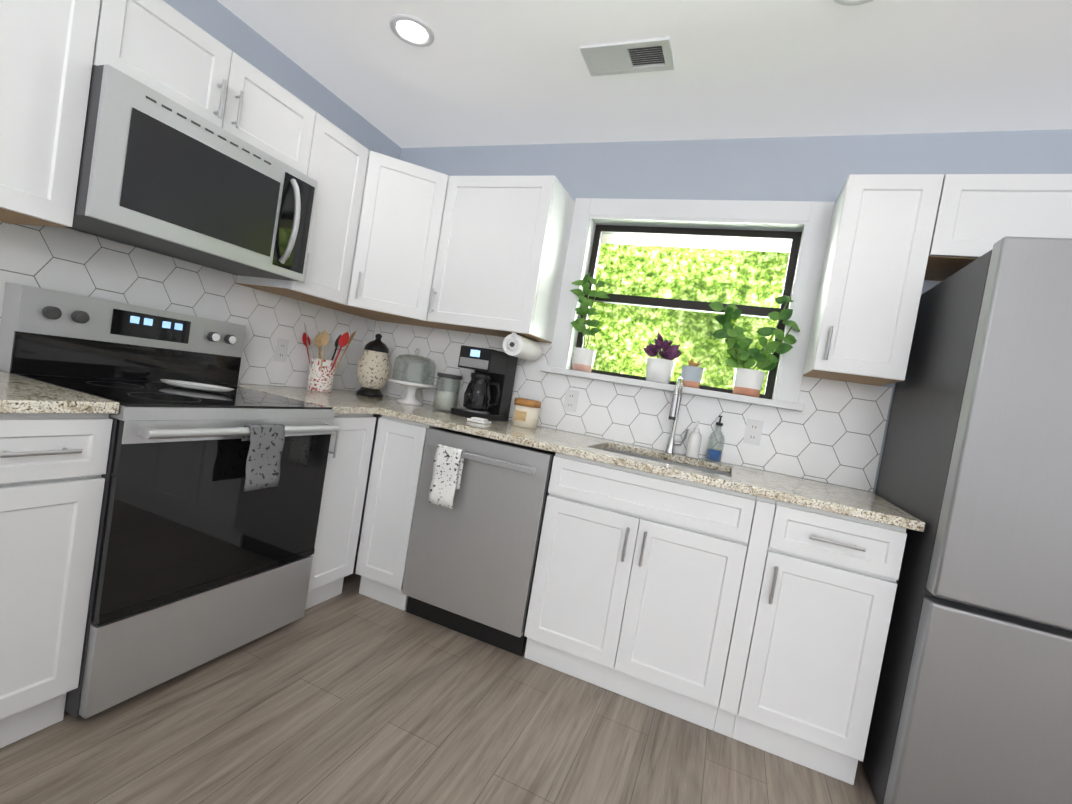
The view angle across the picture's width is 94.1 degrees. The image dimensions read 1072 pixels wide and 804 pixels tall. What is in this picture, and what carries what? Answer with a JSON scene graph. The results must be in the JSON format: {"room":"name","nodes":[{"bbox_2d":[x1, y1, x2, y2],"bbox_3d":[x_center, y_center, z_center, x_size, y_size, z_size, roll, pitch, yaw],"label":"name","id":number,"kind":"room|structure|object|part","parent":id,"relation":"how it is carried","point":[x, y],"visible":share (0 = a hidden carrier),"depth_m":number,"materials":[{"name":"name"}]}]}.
{"room":"kitchen","nodes":[
{"label":"kitchen","id":0,"kind":"room"},
{"bbox_2d":[3,0,400,390],"bbox_3d":[-2.620,-0.487,-0.588,0.160,2.458,8.160,10,2,22],"label":"wall","id":1,"kind":"structure","parent":0,"point":[221,23],"depth_m":2.30,"materials":[{"name":"paint"}]},
{"bbox_2d":[0,0,99,226],"bbox_3d":[-1.471,-0.907,1.345,0.378,0.762,0.297,10,2,22],"label":"upper cabinet","id":2,"kind":"object","parent":1,"relation":"attached to","point":[47,47],"visible":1,"depth_m":1.35,"materials":[{"name":"white wood"}]},
{"bbox_2d":[0,222,375,390],"bbox_3d":[-1.567,-0.344,1.869,0.005,0.492,2.796,10,2,22],"label":"tile backsplash","id":3,"kind":"structure","parent":1,"relation":"attached to","point":[65,260],"depth_m":2.09,"materials":[{"name":"tile"}]},
{"bbox_2d":[273,338,288,361],"bbox_3d":[-1.300,-0.264,2.550,0.009,0.116,0.072,10,2,22],"label":"electrical outlet","id":4,"kind":"object","parent":3,"relation":"attached to","point":[281,350],"visible":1,"depth_m":2.54,"materials":[{"name":"white plastic"}]},
{"bbox_2d":[92,0,315,174],"bbox_3d":[-1.238,-1.124,1.829,0.378,0.296,0.760,10,2,22],"label":"upper cabinet","id":5,"kind":"object","parent":1,"relation":"attached to","point":[162,47],"visible":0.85,"depth_m":1.69,"materials":[{"name":"white wood"}]},
{"bbox_2d":[68,64,317,281],"bbox_3d":[-1.250,-0.757,1.824,0.472,0.425,0.760,10,2,22],"label":"over-the-range microwave","id":6,"kind":"object","parent":5,"relation":"attached to","point":[161,173],"visible":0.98,"depth_m":1.65,"materials":[{"name":"silver metal"}]},
{"bbox_2d":[236,112,368,304],"bbox_3d":[-1.074,-0.881,2.346,0.378,0.762,0.330,10,2,22],"label":"upper cabinet","id":7,"kind":"object","parent":1,"relation":"attached to","point":[337,164],"visible":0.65,"depth_m":2.29,"materials":[{"name":"white wood"}]},
{"bbox_2d":[296,151,456,330],"bbox_3d":[-0.786,-0.850,2.745,0.622,0.762,0.626,10,2,22],"label":"upper cabinet","id":8,"kind":"object","parent":1,"relation":"attached to","point":[397,238],"visible":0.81,"depth_m":2.53,"materials":[{"name":"white wood"}]},
{"bbox_2d":[0,370,924,531],"bbox_3d":[-0.575,0.128,0.777,2.775,0.031,4.077,10,2,22],"label":"countertop","id":9,"kind":"structure","parent":1,"relation":"attached to","point":[21,395],"depth_m":1.94,"materials":[{"name":"stone"}]},
{"bbox_2d":[302,323,355,392],"bbox_3d":[-1.126,-0.233,2.661,0.254,0.355,0.264,10,2,22],"label":"utensil crock","id":10,"kind":"object","parent":9,"relation":"on","point":[321,374],"visible":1,"depth_m":2.62,"materials":[{"name":"white ceramic"}]},
{"bbox_2d":[356,334,389,397],"bbox_3d":[-0.945,-0.218,2.912,0.186,0.364,0.192,10,2,22],"label":"urn","id":11,"kind":"object","parent":9,"relation":"on","point":[373,370],"visible":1,"depth_m":2.85,"materials":[{"name":"beige ceramic"}]},
{"bbox_2d":[388,349,436,405],"bbox_3d":[-0.686,-0.145,2.800,0.274,0.313,0.274,10,2,22],"label":"cake stand","id":12,"kind":"object","parent":9,"relation":"on","point":[410,397],"visible":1,"depth_m":2.76,"materials":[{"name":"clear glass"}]},
{"bbox_2d":[432,372,461,411],"bbox_3d":[-0.485,-0.052,2.728,0.136,0.200,0.136,10,2,22],"label":"jar","id":13,"kind":"object","parent":9,"relation":"on","point":[445,400],"visible":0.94,"depth_m":2.68,"materials":[{"name":"clear glass"}]},
{"bbox_2d":[467,417,491,423],"bbox_3d":[-0.271,0.087,2.387,0.100,0.020,0.070,10,2,22],"label":"dish","id":14,"kind":"object","parent":9,"relation":"on","point":[479,420],"visible":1,"depth_m":2.36,"materials":[{"name":"white ceramic"}]},
{"bbox_2d":[451,345,517,420],"bbox_3d":[-0.266,-0.095,2.647,0.242,0.360,0.277,10,2,22],"label":"coffee maker","id":15,"kind":"object","parent":9,"relation":"on","point":[488,392],"visible":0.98,"depth_m":2.57,"materials":[{"name":"black plastic"}]},
{"bbox_2d":[511,398,540,428],"bbox_3d":[-0.051,0.056,2.553,0.138,0.140,0.138,10,2,22],"label":"canister","id":16,"kind":"object","parent":9,"relation":"on","point":[525,413],"visible":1,"depth_m":2.50,"materials":[{"name":"beige ceramic"}]},
{"bbox_2d":[600,448,730,476],"bbox_3d":[0.526,0.373,2.186,0.604,0.205,0.414,10,2,22],"label":"sink basin","id":17,"kind":"object","parent":9,"relation":"in","point":[669,462],"depth_m":2.36,"materials":[{"name":"silver metal"}]},
{"bbox_2d":[664,377,688,453],"bbox_3d":[0.670,0.068,2.336,0.099,0.366,0.196,10,2,22],"label":"faucet","id":18,"kind":"object","parent":9,"relation":"on","point":[673,415],"visible":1,"depth_m":2.38,"materials":[{"name":"silver metal"}]},
{"bbox_2d":[685,421,701,457],"bbox_3d":[0.751,0.177,2.360,0.060,0.175,0.070,10,2,22],"label":"soap pump","id":19,"kind":"object","parent":9,"relation":"on","point":[694,444],"visible":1,"depth_m":2.34,"materials":[{"name":"ceramic"}]},
{"bbox_2d":[705,415,724,462],"bbox_3d":[0.843,0.171,2.327,0.072,0.218,0.076,10,2,22],"label":"soap bottle","id":20,"kind":"object","parent":9,"relation":"on","point":[713,454],"visible":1,"depth_m":2.31,"materials":[{"name":"clear glass"}]},
{"bbox_2d":[0,536,876,803],"bbox_3d":[0.021,1.291,-1.597,6.320,0.120,8.320,10,2,22],"label":"floor","id":21,"kind":"structure","parent":0,"point":[350,694],"depth_m":1.57,"materials":[{"name":"brown wood"}]},
{"bbox_2d":[0,413,112,747],"bbox_3d":[-1.544,0.411,1.332,0.680,0.882,0.310,10,2,22],"label":"base cabinet","id":22,"kind":"object","parent":21,"relation":"on","point":[53,467],"visible":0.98,"depth_m":1.27,"materials":[{"name":"white wood"}]},
{"bbox_2d":[0,282,340,718],"bbox_3d":[-1.288,0.279,1.812,0.742,1.190,0.760,10,2,22],"label":"range","id":23,"kind":"object","parent":21,"relation":"on","point":[201,557],"visible":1,"depth_m":1.62,"materials":[{"name":"silver metal"}]},
{"bbox_2d":[160,379,233,391],"bbox_3d":[-1.284,-0.059,1.894,0.214,0.016,0.168,10,2,22],"label":"spoon rest","id":24,"kind":"object","parent":23,"relation":"on","point":[197,386],"visible":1,"depth_m":1.87,"materials":[{"name":"white ceramic"}]},
{"bbox_2d":[241,424,284,491],"bbox_3d":[-0.928,0.183,1.688,0.047,0.218,0.130,10,2,22],"label":"oven towel","id":25,"kind":"object","parent":23,"relation":"hanging from","point":[263,460],"visible":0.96,"depth_m":1.68,"materials":[{"name":"white fabric"}]},
{"bbox_2d":[305,414,375,609],"bbox_3d":[-1.149,0.437,2.328,0.680,0.882,0.300,10,2,22],"label":"base cabinet","id":26,"kind":"object","parent":21,"relation":"on","point":[343,495],"visible":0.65,"depth_m":2.23,"materials":[{"name":"white wood"}]},
{"bbox_2d":[355,415,439,610],"bbox_3d":[-0.565,0.521,2.608,0.270,0.882,0.645,10,2,22],"label":"base cabinet","id":27,"kind":"object","parent":21,"relation":"on","point":[395,473],"visible":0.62,"depth_m":2.32,"materials":[{"name":"white wood"}]},
{"bbox_2d":[402,428,555,655],"bbox_3d":[-0.183,0.600,2.397,0.594,0.868,0.650,10,2,22],"label":"dishwasher","id":28,"kind":"object","parent":21,"relation":"on","point":[471,561],"visible":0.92,"depth_m":2.12,"materials":[{"name":"silver metal"}]},
{"bbox_2d":[428,444,464,508],"bbox_3d":[-0.383,0.317,2.139,0.120,0.253,0.047,10,2,22],"label":"dish towel","id":29,"kind":"object","parent":28,"relation":"hanging from","point":[447,471],"visible":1,"depth_m":2.12,"materials":[{"name":"white fabric"}]},
{"bbox_2d":[524,453,775,737],"bbox_3d":[0.491,0.711,2.164,0.823,0.882,0.680,10,2,22],"label":"base cabinet","id":30,"kind":"object","parent":21,"relation":"on","point":[646,586],"visible":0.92,"depth_m":1.87,"materials":[{"name":"white wood"}]},
{"bbox_2d":[732,500,906,784],"bbox_3d":[1.043,0.810,1.943,0.380,0.882,0.680,10,2,22],"label":"base cabinet","id":31,"kind":"object","parent":21,"relation":"on","point":[826,599],"visible":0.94,"depth_m":1.66,"materials":[{"name":"white wood"}]},
{"bbox_2d":[862,236,1071,803],"bbox_3d":[1.711,0.488,1.588,0.911,1.762,0.837,10,2,22],"label":"fridge","id":32,"kind":"object","parent":21,"relation":"on","point":[921,432],"depth_m":1.39,"materials":[{"name":"silver metal"}]},
{"bbox_3d":[1.583,0.464,1.259,0.911,1.730,0.130,10,2,22],"label":"fridge doors","id":33,"kind":"part","parent":32,"relation":"part of","materials":[{"name":"silver metal"}]},
{"bbox_2d":[217,0,1071,147],"bbox_3d":[0.436,-1.252,-1.697,6.320,0.120,8.320,10,2,22],"label":"ceiling","id":34,"kind":"structure","parent":0,"point":[492,72],"depth_m":1.96,"materials":[{"name":"paint"}]},
{"bbox_2d":[389,14,433,46],"bbox_3d":[-0.496,-1.482,1.998,0.176,0.010,0.176,10,2,22],"label":"recessed light","id":35,"kind":"object","parent":34,"relation":"in","point":[405,27],"visible":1,"depth_m":1.99,"materials":[{"name":"white plastic"}]},
{"bbox_2d":[580,37,674,75],"bbox_3d":[0.356,-1.340,1.944,0.340,0.011,0.170,10,2,22],"label":"ceiling vent","id":36,"kind":"object","parent":34,"relation":"in","point":[642,55],"visible":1,"depth_m":1.94,"materials":[{"name":"white plastic"}]},
{"bbox_2d":[833,0,872,5],"bbox_3d":[0.952,-1.224,1.456,0.176,0.010,0.176,10,2,22],"label":"recessed light","id":37,"kind":"object","parent":34,"relation":"in","point":[850,2],"visible":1,"depth_m":1.52,"materials":[{"name":"white plastic"}]},
{"bbox_2d":[359,129,1071,536],"bbox_3d":[1.735,0.117,2.143,6.320,2.458,0.160,10,2,22],"label":"wall","id":38,"kind":"structure","parent":0,"point":[819,169],"depth_m":2.37,"materials":[{"name":"paint"}]},
{"bbox_2d":[427,175,574,342],"bbox_3d":[-0.186,-0.747,2.637,0.592,0.762,0.378,10,2,22],"label":"upper cabinet","id":39,"kind":"object","parent":38,"relation":"attached to","point":[501,255],"visible":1,"depth_m":2.50,"materials":[{"name":"white wood"}]},
{"bbox_2d":[503,332,541,360],"bbox_3d":[-0.065,-0.281,2.571,0.108,0.114,0.284,10,2,22],"label":"paper towel roll","id":40,"kind":"object","parent":39,"relation":"attached to","point":[516,345],"visible":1,"depth_m":2.46,"materials":[{"name":"white paper"}]},
{"bbox_2d":[373,321,892,491],"bbox_3d":[0.221,-0.064,2.659,2.776,0.455,0.005,10,2,22],"label":"tile backsplash","id":41,"kind":"structure","parent":38,"relation":"attached to","point":[832,432],"depth_m":2.44,"materials":[{"name":"tile"}]},
{"bbox_2d":[563,389,578,411],"bbox_3d":[0.187,-0.008,2.664,0.072,0.116,0.009,10,2,22],"label":"electrical outlet","id":42,"kind":"object","parent":41,"relation":"attached to","point":[571,400],"visible":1,"depth_m":2.66,"materials":[{"name":"white plastic"}]},
{"bbox_2d":[743,418,763,445],"bbox_3d":[1.015,0.140,2.331,0.072,0.116,0.009,10,2,22],"label":"electrical outlet","id":43,"kind":"object","parent":41,"relation":"attached to","point":[753,432],"visible":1,"depth_m":2.33,"materials":[{"name":"white plastic"}]},
{"bbox_2d":[540,198,834,410],"bbox_3d":[0.719,-0.526,2.523,1.264,0.944,0.234,10,2,22],"label":"window","id":44,"kind":"structure","parent":38,"relation":"in","point":[810,221],"depth_m":2.48,"materials":[{"name":"white wood"}]},
{"bbox_2d":[570,273,608,371],"bbox_3d":[0.257,-0.419,2.635,0.218,0.509,0.124,10,2,22],"label":"plant","id":45,"kind":"object","parent":44,"relation":"on","point":[583,359],"visible":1,"depth_m":2.61,"materials":[{"name":"green plant"}]},
{"bbox_2d":[643,333,681,383],"bbox_3d":[0.626,-0.222,2.517,0.186,0.249,0.189,10,2,22],"label":"plant","id":46,"kind":"object","parent":44,"relation":"attached to","point":[660,368],"visible":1,"depth_m":2.47,"materials":[{"name":"purple plant"}]},
{"bbox_2d":[681,355,703,388],"bbox_3d":[0.768,-0.151,2.454,0.108,0.158,0.108,10,2,22],"label":"succulent","id":47,"kind":"object","parent":44,"relation":"attached to","point":[691,374],"visible":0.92,"depth_m":2.41,"materials":[{"name":"ceramic"}]},
{"bbox_2d":[709,295,799,397],"bbox_3d":[1.001,-0.275,2.357,0.412,0.484,0.150,10,2,22],"label":"plant","id":48,"kind":"object","parent":44,"relation":"attached to","point":[748,382],"visible":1,"depth_m":2.32,"materials":[{"name":"plant"}]},
{"bbox_2d":[601,234,791,252],"bbox_3d":[1.039,-0.928,2.802,3.300,0.075,0.220,10,2,22],"label":"canopy","id":49,"kind":"object","parent":38,"relation":"attached to","point":[705,243],"depth_m":2.85,"materials":[{"name":"white"}]},
{"bbox_2d":[803,174,943,385],"bbox_3d":[1.340,-0.474,2.024,0.303,0.762,0.378,10,2,22],"label":"upper cabinet","id":50,"kind":"object","parent":38,"relation":"attached to","point":[879,239],"visible":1,"depth_m":1.89,"materials":[{"name":"white wood"}]},
{"bbox_2d":[924,174,1071,280],"bbox_3d":[1.959,-0.600,1.781,0.965,0.296,0.378,10,2,22],"label":"upper cabinet","id":51,"kind":"object","parent":38,"relation":"attached to","point":[978,216],"visible":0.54,"depth_m":1.76,"materials":[{"name":"white wood"}]},
{"label":"outside","id":52,"kind":"structure","parent":0,"visible":0},
{"bbox_2d":[585,243,789,393],"bbox_3d":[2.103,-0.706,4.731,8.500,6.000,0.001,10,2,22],"label":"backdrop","id":53,"kind":"structure","parent":52,"point":[654,276],"depth_m":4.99,"materials":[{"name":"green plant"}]}
]}

